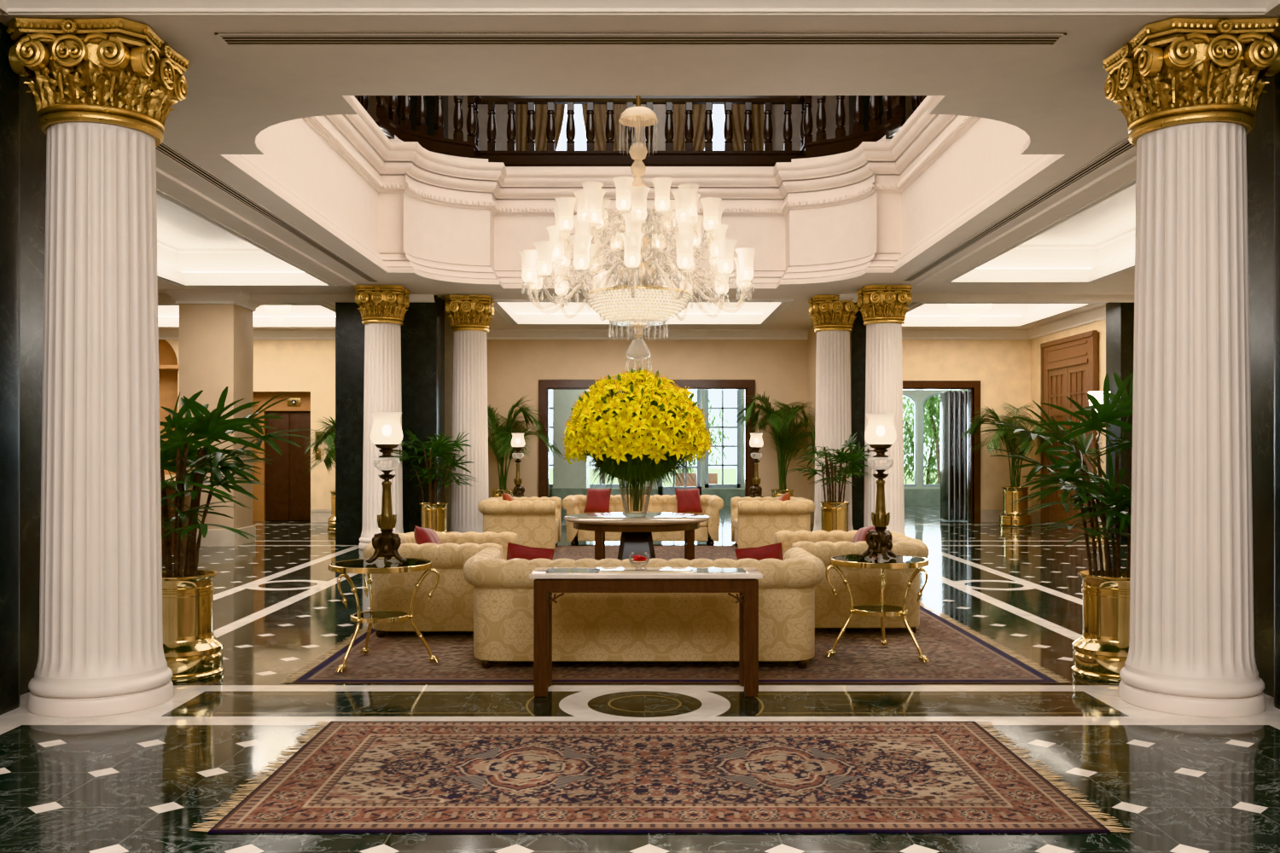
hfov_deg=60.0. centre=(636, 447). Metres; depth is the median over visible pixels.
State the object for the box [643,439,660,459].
lily
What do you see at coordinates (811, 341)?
wall
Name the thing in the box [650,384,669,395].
lily
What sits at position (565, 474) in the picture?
wall
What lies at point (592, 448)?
lily
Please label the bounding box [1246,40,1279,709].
pier
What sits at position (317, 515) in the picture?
baseboard
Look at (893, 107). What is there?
balustrade
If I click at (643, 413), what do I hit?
lily
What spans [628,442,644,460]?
lily
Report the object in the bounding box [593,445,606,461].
lily
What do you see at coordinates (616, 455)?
lily
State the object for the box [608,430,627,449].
lily
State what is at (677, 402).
lily
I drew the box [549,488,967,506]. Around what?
baseboard
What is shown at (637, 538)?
round table
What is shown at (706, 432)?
lily
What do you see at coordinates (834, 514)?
planter
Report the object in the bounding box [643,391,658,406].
lily
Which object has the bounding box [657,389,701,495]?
window
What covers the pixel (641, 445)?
lily
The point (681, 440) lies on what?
lily
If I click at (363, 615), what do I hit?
glass shelf
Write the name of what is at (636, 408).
lily
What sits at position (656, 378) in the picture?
lily
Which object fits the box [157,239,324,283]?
ceiling light panel
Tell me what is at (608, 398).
lily
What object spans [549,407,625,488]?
window
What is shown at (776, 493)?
planter
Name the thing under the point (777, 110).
wall
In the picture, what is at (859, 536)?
throw cushion
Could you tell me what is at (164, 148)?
ceiling vent
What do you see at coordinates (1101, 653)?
planter
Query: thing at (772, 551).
throw cushion
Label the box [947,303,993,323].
ceiling light
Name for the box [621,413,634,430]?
lily
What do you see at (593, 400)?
lily
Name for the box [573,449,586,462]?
lily
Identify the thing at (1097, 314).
crown molding
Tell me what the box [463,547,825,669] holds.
sofa
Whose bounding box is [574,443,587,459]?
lily
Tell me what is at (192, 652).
planter
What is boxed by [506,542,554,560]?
throw cushion
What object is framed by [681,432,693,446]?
lily
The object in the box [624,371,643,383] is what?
lily
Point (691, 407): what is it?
lily
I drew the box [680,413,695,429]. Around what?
lily
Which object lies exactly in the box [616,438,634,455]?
lily
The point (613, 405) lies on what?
lily
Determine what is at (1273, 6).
trim
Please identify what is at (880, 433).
table lamp
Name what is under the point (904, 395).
window
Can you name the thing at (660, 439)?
lily
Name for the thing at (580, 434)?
lily
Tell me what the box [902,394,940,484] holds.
tree
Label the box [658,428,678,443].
lily
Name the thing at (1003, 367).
wall
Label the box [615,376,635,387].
lily
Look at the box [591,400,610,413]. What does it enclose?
lily
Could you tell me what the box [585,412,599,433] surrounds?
lily
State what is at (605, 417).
lily
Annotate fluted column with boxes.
[6,17,189,717]
[354,285,410,549]
[444,295,494,534]
[808,295,858,532]
[856,285,912,535]
[1102,17,1279,717]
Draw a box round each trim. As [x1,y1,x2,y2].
[0,0,9,14]
[156,167,356,285]
[156,188,344,286]
[157,294,435,302]
[157,302,335,327]
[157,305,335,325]
[492,298,793,325]
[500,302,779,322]
[838,294,1134,302]
[901,302,1099,326]
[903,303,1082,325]
[916,155,1136,285]
[942,179,1135,283]
[1263,0,1279,14]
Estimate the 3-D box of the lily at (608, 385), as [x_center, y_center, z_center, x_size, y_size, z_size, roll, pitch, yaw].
[-0.350,-0.647,12.279,0.178,0.149,0.192,0,0,30]
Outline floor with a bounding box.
[0,506,1279,852]
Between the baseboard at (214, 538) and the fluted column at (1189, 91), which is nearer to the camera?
the fluted column at (1189, 91)
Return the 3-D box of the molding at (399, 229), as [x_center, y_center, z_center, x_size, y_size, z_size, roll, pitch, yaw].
[0.050,-3.495,12.635,7.800,1.990,10.130,0,0,0]
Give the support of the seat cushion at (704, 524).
on the sofa at (711, 505)
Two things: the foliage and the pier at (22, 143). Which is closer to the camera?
the pier at (22, 143)
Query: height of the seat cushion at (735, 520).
0.155 m
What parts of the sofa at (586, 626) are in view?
arm, arm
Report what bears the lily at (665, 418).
attached to the foliage
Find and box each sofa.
[362,531,518,637]
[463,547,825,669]
[561,494,723,546]
[773,530,929,634]
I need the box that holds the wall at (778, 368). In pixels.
[486,339,807,499]
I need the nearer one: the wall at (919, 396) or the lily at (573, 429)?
the lily at (573, 429)
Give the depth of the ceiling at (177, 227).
15.69 m
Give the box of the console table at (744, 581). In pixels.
[529,567,762,697]
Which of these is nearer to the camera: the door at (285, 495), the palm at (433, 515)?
the palm at (433, 515)
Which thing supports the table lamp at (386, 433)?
on the side table at (356, 566)
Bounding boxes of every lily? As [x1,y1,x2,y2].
[560,430,569,446]
[562,448,572,464]
[564,440,574,459]
[565,417,575,436]
[567,422,579,438]
[569,437,581,455]
[570,405,583,423]
[572,401,586,413]
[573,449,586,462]
[574,415,583,428]
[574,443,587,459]
[575,428,589,445]
[576,417,587,436]
[579,407,597,423]
[580,391,594,405]
[580,403,593,416]
[580,434,592,453]
[581,399,593,412]
[583,427,594,442]
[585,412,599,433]
[586,440,598,457]
[587,393,599,407]
[589,378,603,389]
[589,431,604,450]
[590,418,608,439]
[591,383,606,393]
[591,389,603,399]
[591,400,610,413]
[593,405,607,416]
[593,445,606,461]
[595,375,605,385]
[595,387,613,401]
[596,383,611,395]
[597,438,610,453]
[599,376,612,392]
[599,395,621,407]
[599,425,616,444]
[600,411,615,429]
[604,399,625,415]
[605,442,619,459]
[606,381,627,396]
[606,415,626,434]
[607,381,626,393]
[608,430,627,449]
[610,444,628,465]
[611,390,633,404]
[614,409,633,422]
[614,424,631,442]
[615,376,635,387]
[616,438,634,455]
[618,384,630,401]
[618,398,636,413]
[620,370,633,384]
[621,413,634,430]
[623,386,645,400]
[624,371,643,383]
[624,431,640,446]
[625,403,645,416]
[626,381,645,396]
[627,416,649,436]
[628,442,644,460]
[629,395,650,408]
[633,378,650,385]
[634,410,654,427]
[634,436,652,453]
[636,384,652,401]
[638,368,655,382]
[640,401,656,416]
[641,427,655,444]
[642,382,658,395]
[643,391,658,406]
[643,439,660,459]
[644,415,659,433]
[646,406,666,419]
[647,448,668,464]
[649,429,669,450]
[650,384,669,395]
[651,373,666,380]
[652,395,669,409]
[654,421,669,437]
[657,375,674,385]
[658,381,671,395]
[658,410,675,426]
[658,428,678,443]
[659,401,676,413]
[660,383,674,395]
[660,392,677,408]
[661,438,674,453]
[665,416,686,435]
[668,386,684,397]
[668,439,683,460]
[669,397,686,410]
[670,407,685,426]
[671,431,686,450]
[675,386,695,398]
[675,393,692,408]
[676,395,689,412]
[678,424,693,441]
[680,402,695,418]
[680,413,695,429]
[681,402,697,416]
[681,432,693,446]
[681,436,690,458]
[682,453,693,463]
[685,443,697,459]
[686,397,698,410]
[687,423,698,437]
[692,406,705,423]
[692,415,704,430]
[692,427,703,444]
[692,435,706,455]
[693,442,700,459]
[695,423,705,436]
[698,433,708,449]
[700,427,711,442]
[704,439,713,454]
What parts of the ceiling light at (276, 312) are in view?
crystal dish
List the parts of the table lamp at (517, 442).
stem, lamp shade, burner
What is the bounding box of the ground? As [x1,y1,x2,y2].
[549,468,937,486]
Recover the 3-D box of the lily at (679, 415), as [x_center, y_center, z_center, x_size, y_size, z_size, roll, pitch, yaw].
[0.451,-0.344,12.086,0.211,0.217,0.161,0,0,-31]
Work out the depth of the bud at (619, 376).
12.29 m
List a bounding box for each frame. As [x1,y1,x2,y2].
[444,301,453,532]
[538,379,755,497]
[902,380,980,522]
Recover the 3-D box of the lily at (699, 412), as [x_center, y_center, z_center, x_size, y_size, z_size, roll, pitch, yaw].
[0.697,-0.376,12.396,0.150,0.199,0.199,0,0,-11]
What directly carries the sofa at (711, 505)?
on the floor
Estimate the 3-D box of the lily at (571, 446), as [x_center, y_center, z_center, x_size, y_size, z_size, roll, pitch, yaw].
[-0.662,-0.015,12.245,0.174,0.199,0.156,0,0,3]
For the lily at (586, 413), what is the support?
attached to the foliage
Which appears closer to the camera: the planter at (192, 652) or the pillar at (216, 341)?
the planter at (192, 652)
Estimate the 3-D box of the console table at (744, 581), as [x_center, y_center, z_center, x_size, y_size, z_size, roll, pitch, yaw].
[0.060,1.182,7.180,1.470,0.776,0.410,0,0,0]
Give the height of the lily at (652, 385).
0.184 m
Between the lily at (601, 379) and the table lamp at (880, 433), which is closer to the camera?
the table lamp at (880, 433)
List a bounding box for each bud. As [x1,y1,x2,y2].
[617,373,621,384]
[629,384,633,397]
[657,378,661,387]
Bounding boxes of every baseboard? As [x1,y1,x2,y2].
[196,525,255,546]
[310,509,1029,522]
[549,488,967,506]
[552,488,587,510]
[1029,510,1040,523]
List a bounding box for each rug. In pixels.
[189,721,1131,832]
[280,546,1070,683]
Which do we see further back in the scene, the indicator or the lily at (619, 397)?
the indicator
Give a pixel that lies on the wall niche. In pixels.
(168, 367)
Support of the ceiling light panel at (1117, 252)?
attached to the ceiling at (1055, 95)
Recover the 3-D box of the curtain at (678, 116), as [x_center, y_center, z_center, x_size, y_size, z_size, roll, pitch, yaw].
[1.065,-5.955,22.160,0.967,2.850,0.080,0,0,0]
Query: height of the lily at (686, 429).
0.207 m
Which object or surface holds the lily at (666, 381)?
attached to the foliage
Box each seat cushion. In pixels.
[699,520,707,527]
[733,518,737,529]
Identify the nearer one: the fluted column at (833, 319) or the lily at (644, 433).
the lily at (644, 433)
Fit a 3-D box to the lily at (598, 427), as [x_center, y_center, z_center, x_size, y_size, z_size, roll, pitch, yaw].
[-0.399,-0.206,11.951,0.158,0.222,0.163,0,0,-28]
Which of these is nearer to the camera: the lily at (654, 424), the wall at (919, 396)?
the lily at (654, 424)
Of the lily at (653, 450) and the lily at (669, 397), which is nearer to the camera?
the lily at (653, 450)
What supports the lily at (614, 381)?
attached to the foliage
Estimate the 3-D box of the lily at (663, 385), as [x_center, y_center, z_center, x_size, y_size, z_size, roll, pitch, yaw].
[0.327,-0.643,12.270,0.175,0.144,0.184,0,0,-38]
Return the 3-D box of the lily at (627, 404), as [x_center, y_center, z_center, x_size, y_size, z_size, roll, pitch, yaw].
[-0.086,-0.438,12.028,0.195,0.205,0.157,0,0,-27]
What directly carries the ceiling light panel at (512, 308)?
attached to the ceiling at (1055, 95)
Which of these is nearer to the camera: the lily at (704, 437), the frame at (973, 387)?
the lily at (704, 437)
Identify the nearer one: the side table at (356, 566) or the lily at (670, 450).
the side table at (356, 566)
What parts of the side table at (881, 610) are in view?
leg, glass, leg, leg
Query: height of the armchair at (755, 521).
0.780 m
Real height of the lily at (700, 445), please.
0.222 m
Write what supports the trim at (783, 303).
attached to the ceiling at (1055, 95)
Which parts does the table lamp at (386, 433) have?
lamp shade, stem, burner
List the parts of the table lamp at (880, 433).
burner, stem, lamp shade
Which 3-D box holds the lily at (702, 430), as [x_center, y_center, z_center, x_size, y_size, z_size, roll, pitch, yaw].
[0.694,-0.181,12.419,0.200,0.223,0.168,0,0,-27]
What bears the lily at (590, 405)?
attached to the foliage
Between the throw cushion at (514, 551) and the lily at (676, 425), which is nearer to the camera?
the throw cushion at (514, 551)
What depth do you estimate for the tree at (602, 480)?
38.91 m
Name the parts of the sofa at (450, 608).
arm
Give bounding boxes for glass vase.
[616,477,653,517]
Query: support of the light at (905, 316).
attached to the wall at (1120, 317)
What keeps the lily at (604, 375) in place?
attached to the foliage
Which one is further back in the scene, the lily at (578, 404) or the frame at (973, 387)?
the frame at (973, 387)
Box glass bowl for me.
[628,552,649,570]
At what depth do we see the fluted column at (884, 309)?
17.10 m
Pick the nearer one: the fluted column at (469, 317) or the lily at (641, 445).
the lily at (641, 445)
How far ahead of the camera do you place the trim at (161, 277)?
16.44 m
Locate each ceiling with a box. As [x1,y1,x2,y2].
[0,14,1279,329]
[156,193,258,248]
[1021,184,1135,244]
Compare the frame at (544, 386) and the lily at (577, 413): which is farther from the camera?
the frame at (544, 386)
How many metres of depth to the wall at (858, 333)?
18.86 m
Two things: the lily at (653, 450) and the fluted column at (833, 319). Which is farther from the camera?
the fluted column at (833, 319)
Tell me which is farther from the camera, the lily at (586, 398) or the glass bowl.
the lily at (586, 398)
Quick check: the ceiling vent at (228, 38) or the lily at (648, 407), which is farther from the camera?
the lily at (648, 407)
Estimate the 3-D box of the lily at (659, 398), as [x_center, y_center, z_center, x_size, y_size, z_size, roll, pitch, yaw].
[0.265,-0.487,12.061,0.210,0.179,0.180,0,0,-45]
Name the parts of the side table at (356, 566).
leg, leg, glass, leg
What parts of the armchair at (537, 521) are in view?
arm, seat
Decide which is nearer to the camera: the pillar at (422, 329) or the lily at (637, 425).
the lily at (637, 425)
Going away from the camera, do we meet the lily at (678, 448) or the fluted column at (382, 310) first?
the lily at (678, 448)
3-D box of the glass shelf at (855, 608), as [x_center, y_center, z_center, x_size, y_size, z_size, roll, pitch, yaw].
[1.820,1.212,8.330,0.378,0.010,0.378,0,0,18]
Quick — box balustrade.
[354,95,926,166]
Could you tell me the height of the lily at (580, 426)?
0.217 m
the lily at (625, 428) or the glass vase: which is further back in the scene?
the glass vase
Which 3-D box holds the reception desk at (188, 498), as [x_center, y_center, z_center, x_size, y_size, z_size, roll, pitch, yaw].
[-7.820,1.040,16.500,2.360,1.060,0.700,0,0,0]
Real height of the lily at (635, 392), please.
0.165 m
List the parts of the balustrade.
rail, rail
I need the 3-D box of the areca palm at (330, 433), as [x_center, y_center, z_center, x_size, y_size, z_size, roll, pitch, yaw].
[-5.553,0.475,21.320,1.734,2.187,1.505,0,0,0]
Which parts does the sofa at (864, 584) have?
arm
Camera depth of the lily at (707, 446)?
12.44 m
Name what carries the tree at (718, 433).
on the ground
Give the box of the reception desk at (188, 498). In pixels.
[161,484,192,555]
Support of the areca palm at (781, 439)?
on the floor
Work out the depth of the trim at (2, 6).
6.35 m
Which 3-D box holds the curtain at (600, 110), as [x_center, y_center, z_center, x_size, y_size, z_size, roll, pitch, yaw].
[-0.651,-5.955,22.160,0.927,2.850,0.080,0,0,0]
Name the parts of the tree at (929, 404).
crown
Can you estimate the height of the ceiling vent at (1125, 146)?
0.012 m
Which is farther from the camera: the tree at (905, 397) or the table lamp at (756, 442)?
the tree at (905, 397)
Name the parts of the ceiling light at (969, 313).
crystal dish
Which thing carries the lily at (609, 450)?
attached to the foliage
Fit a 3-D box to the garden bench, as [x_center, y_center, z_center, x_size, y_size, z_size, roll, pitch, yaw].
[1.750,1.215,32.215,1.240,0.950,0.530,0,0,0]
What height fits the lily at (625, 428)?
0.236 m
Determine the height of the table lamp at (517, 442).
1.086 m
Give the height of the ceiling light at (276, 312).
0.713 m
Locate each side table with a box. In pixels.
[328,558,439,673]
[825,553,929,663]
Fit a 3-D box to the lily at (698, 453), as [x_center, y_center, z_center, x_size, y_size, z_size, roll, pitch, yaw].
[0.664,0.017,12.314,0.165,0.216,0.155,0,0,-17]
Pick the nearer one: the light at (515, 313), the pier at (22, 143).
the pier at (22, 143)
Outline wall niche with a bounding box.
[158,339,178,475]
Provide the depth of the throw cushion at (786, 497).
16.88 m
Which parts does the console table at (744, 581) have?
leg, leg, leg, leg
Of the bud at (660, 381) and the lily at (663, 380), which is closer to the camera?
the bud at (660, 381)
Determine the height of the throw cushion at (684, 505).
0.399 m
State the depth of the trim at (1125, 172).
11.95 m
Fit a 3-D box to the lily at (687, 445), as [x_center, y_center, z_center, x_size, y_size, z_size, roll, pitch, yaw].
[0.503,-0.006,12.122,0.179,0.244,0.173,0,0,-5]
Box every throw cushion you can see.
[413,525,441,544]
[502,492,514,501]
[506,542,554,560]
[583,488,611,512]
[674,488,702,512]
[734,542,783,560]
[778,492,790,501]
[851,525,875,542]
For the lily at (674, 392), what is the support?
attached to the foliage
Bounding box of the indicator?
[287,398,300,406]
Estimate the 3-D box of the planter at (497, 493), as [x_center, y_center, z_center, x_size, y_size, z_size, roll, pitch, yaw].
[-2.700,1.209,22.500,0.570,0.720,0.570,0,0,0]
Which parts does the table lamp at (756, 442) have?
burner, stem, lamp shade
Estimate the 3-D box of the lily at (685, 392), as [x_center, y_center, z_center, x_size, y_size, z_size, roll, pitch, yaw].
[0.551,-0.613,12.531,0.206,0.174,0.226,0,0,-12]
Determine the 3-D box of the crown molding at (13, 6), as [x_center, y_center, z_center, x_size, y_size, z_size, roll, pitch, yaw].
[0.000,-2.667,6.300,28.000,0.325,0.200,0,0,0]
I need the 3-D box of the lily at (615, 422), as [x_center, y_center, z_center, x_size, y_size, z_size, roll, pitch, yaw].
[-0.217,-0.236,11.943,0.195,0.228,0.176,0,0,44]
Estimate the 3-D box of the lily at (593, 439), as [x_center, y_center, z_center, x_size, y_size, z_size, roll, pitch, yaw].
[-0.425,-0.085,12.037,0.164,0.238,0.164,0,0,-5]
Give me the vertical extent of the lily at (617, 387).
0.186 m
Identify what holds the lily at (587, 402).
attached to the foliage
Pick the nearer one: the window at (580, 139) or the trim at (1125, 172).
the trim at (1125, 172)
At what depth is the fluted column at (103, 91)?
6.57 m
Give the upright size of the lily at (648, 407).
0.185 m
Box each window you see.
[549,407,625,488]
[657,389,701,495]
[704,389,740,488]
[902,394,916,486]
[922,393,967,486]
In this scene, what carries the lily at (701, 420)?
attached to the lily at (702, 430)
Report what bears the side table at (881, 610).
on the rug at (954, 654)
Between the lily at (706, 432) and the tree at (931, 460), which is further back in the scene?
the tree at (931, 460)
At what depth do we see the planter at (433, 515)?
17.28 m
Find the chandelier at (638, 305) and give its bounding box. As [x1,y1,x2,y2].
[518,95,756,372]
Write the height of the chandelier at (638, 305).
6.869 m
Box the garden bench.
[674,473,717,486]
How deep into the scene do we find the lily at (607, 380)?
12.50 m
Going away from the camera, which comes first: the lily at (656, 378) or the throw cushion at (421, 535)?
the throw cushion at (421, 535)
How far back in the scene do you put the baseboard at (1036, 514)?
23.11 m
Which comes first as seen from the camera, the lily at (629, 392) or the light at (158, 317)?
the lily at (629, 392)
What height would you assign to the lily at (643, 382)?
0.168 m
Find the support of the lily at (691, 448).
attached to the foliage
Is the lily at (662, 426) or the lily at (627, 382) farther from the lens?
the lily at (627, 382)
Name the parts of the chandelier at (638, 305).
lamp shade, drip dish, lamp shade, drip dish, lamp shade, drip dish, lamp shade, drip dish, lamp shade, lamp shade, drip dish, lamp shade, lamp shade, drip dish, lamp shade, drip dish, lamp shade, lamp shade, arm, arm, arm, lamp shade, arm, arm, arm, lamp shade, drip dish, lamp shade, lamp shade, lamp shade, arm, arm, arm, arm, arm, arm, arm, arm, arm, lamp shade, drip dish, lamp shade, drip dish, lamp shade, lamp shade, stem, rod, pendant stem, crown, lamp shade, lamp shade, lamp shade, arm, lamp shade, arm, arm, arm, arm, lamp shade, drip dish, arm, arm, arm, lamp shade, arm, arm, arm, arm, arm, arm, lamp shade, lamp shade, drip dish, lamp shade, lamp shade, arm, arm, lamp shade, lamp shade, lamp shade, lamp shade, drip dish, lamp shade, lamp shade, drip dish, lamp shade, lamp shade, lamp shade, drip dish, lamp shade, drip dish, drip dish, lamp shade, drip dish, lamp shade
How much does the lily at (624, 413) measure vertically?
0.198 m
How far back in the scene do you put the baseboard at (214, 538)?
17.67 m
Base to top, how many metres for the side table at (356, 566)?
0.722 m
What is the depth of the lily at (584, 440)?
12.13 m
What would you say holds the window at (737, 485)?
in the wall at (919, 396)
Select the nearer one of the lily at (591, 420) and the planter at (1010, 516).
the lily at (591, 420)
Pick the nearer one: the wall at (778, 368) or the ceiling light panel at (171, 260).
the ceiling light panel at (171, 260)
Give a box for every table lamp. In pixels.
[365,412,406,563]
[511,433,524,497]
[749,433,763,498]
[859,413,896,560]
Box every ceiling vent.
[155,141,380,282]
[215,32,1066,46]
[901,138,1134,281]
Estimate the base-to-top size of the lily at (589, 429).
0.201 m
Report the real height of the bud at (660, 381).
0.146 m
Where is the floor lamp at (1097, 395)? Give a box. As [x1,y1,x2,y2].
[1088,391,1110,541]
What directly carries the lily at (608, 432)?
attached to the foliage
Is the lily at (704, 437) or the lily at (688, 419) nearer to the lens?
the lily at (688, 419)
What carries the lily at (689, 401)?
attached to the foliage
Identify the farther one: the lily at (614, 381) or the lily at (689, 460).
the lily at (689, 460)
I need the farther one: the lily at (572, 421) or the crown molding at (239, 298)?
the crown molding at (239, 298)
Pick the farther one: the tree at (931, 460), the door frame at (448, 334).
the tree at (931, 460)
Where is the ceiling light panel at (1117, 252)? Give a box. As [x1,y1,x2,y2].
[954,226,1135,279]
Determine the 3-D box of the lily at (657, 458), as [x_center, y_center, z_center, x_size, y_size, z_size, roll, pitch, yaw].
[0.231,0.056,11.963,0.176,0.246,0.172,0,0,-42]
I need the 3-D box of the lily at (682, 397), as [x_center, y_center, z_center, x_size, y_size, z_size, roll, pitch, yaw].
[0.501,-0.473,12.289,0.200,0.234,0.171,0,0,-25]
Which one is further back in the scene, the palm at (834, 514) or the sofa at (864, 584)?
the palm at (834, 514)
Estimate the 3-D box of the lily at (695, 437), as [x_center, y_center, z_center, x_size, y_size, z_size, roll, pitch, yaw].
[0.652,-0.132,12.282,0.166,0.226,0.182,0,0,-18]
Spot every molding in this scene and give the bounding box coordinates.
[4,0,1268,13]
[158,304,1105,339]
[164,290,263,311]
[220,95,1064,288]
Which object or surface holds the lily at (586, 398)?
attached to the foliage
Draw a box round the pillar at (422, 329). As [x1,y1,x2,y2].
[335,295,444,543]
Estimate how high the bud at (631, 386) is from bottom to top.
0.146 m
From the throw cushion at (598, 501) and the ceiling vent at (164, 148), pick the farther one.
the throw cushion at (598, 501)
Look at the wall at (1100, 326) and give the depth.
22.73 m
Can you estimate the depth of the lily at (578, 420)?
12.27 m
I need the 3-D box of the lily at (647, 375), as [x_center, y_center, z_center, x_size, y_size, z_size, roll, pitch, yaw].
[0.114,-0.802,12.411,0.190,0.162,0.215,0,0,4]
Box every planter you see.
[162,570,224,683]
[327,490,335,530]
[418,502,448,533]
[491,489,513,497]
[770,489,794,497]
[819,501,849,532]
[998,486,1032,526]
[1071,570,1129,683]
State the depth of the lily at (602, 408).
12.06 m
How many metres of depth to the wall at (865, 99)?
20.20 m
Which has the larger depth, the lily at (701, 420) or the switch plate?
the switch plate
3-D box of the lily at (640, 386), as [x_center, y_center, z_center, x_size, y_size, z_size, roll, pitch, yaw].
[0.080,-0.587,12.142,0.207,0.213,0.170,0,0,-44]
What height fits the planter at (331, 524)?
0.740 m
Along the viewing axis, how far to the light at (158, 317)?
22.75 m
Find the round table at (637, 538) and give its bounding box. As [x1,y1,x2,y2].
[564,512,709,560]
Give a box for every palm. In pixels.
[159,386,319,683]
[303,415,335,530]
[391,429,477,533]
[487,395,562,497]
[733,390,814,497]
[785,431,872,532]
[960,401,1060,526]
[973,372,1133,683]
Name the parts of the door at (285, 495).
door panel, door panel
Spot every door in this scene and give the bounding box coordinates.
[253,392,310,521]
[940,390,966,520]
[1040,330,1099,534]
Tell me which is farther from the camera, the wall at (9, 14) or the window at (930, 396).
the window at (930, 396)
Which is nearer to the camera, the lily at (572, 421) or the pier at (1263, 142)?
the pier at (1263, 142)
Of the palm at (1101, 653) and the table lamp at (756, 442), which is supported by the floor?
the palm at (1101, 653)
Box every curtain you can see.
[517,104,564,151]
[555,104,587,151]
[581,104,626,151]
[665,104,713,151]
[704,104,725,151]
[723,104,764,151]
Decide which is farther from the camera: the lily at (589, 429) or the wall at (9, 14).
the lily at (589, 429)
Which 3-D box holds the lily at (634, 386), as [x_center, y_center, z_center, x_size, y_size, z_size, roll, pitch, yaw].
[0.009,-0.650,12.249,0.215,0.184,0.239,0,0,24]
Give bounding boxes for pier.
[0,22,46,715]
[395,95,448,139]
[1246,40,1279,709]
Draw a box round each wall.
[9,13,1263,14]
[160,339,1030,522]
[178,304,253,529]
[366,95,913,151]
[486,339,807,499]
[549,389,967,494]
[552,389,589,488]
[807,325,851,524]
[849,95,905,135]
[851,307,866,530]
[1030,319,1105,535]
[1105,302,1134,541]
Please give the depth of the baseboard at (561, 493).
27.96 m
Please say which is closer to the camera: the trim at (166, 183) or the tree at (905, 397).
the trim at (166, 183)
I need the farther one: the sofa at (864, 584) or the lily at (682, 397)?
the lily at (682, 397)
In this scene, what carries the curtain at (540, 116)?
hanging from the wall at (777, 110)
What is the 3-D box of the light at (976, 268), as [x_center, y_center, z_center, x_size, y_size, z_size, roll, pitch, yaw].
[5.685,-2.688,12.050,2.450,0.025,9.280,0,0,0]
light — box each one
[157,316,335,317]
[180,271,303,272]
[263,305,291,324]
[515,313,762,314]
[905,315,1021,316]
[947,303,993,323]
[976,267,1092,268]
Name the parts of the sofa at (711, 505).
arm, seat, arm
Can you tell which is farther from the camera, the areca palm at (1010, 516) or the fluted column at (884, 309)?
the areca palm at (1010, 516)
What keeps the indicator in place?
attached to the door at (285, 495)
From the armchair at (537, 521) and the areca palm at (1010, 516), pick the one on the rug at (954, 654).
the armchair at (537, 521)
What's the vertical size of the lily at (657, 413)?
0.158 m
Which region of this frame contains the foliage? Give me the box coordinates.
[566,375,705,500]
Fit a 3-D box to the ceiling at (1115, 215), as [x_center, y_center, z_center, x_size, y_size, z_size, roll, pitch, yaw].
[5.685,-3.060,12.050,2.550,0.001,9.380,0,0,0]
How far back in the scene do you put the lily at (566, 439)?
12.58 m
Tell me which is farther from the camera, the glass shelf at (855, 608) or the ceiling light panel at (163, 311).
the ceiling light panel at (163, 311)
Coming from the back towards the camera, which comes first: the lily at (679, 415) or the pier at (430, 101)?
the pier at (430, 101)
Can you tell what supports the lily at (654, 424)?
attached to the foliage
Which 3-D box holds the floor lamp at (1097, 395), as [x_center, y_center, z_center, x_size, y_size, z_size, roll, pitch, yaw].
[7.817,0.310,18.750,0.350,2.520,0.348,0,0,14]
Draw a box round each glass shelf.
[354,612,407,618]
[853,606,901,611]
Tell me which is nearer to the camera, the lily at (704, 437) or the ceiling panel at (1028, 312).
the lily at (704, 437)
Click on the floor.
(138, 782)
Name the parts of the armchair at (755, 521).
seat, arm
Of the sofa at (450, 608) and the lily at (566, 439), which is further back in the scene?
the lily at (566, 439)
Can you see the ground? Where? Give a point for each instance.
(730, 474)
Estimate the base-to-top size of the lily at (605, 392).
0.160 m
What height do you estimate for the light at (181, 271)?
0.025 m
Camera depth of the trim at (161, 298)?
18.09 m
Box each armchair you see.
[477,496,561,549]
[730,496,815,548]
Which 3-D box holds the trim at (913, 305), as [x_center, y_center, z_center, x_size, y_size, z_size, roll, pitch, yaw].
[6.350,-2.480,20.750,3.160,0.040,3.860,0,0,0]
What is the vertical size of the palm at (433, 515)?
1.871 m
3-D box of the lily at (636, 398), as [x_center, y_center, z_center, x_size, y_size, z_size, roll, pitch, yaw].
[0.034,-0.486,12.053,0.200,0.174,0.175,0,0,27]
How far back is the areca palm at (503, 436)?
22.45 m
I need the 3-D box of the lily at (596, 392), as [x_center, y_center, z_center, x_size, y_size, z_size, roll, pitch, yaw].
[-0.430,-0.568,12.344,0.209,0.170,0.183,0,0,41]
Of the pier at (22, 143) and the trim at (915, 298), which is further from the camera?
the trim at (915, 298)
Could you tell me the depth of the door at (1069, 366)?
21.36 m
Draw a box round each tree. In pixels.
[549,403,605,483]
[668,396,730,473]
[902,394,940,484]
[902,396,927,436]
[902,400,940,484]
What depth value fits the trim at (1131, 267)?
15.69 m
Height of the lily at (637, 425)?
0.224 m
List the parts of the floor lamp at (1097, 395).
lamp shade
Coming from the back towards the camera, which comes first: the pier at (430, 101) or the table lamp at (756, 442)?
the pier at (430, 101)
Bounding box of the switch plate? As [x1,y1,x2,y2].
[315,448,320,459]
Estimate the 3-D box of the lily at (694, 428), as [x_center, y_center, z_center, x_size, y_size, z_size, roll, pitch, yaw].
[0.593,-0.207,12.202,0.196,0.215,0.171,0,0,-21]

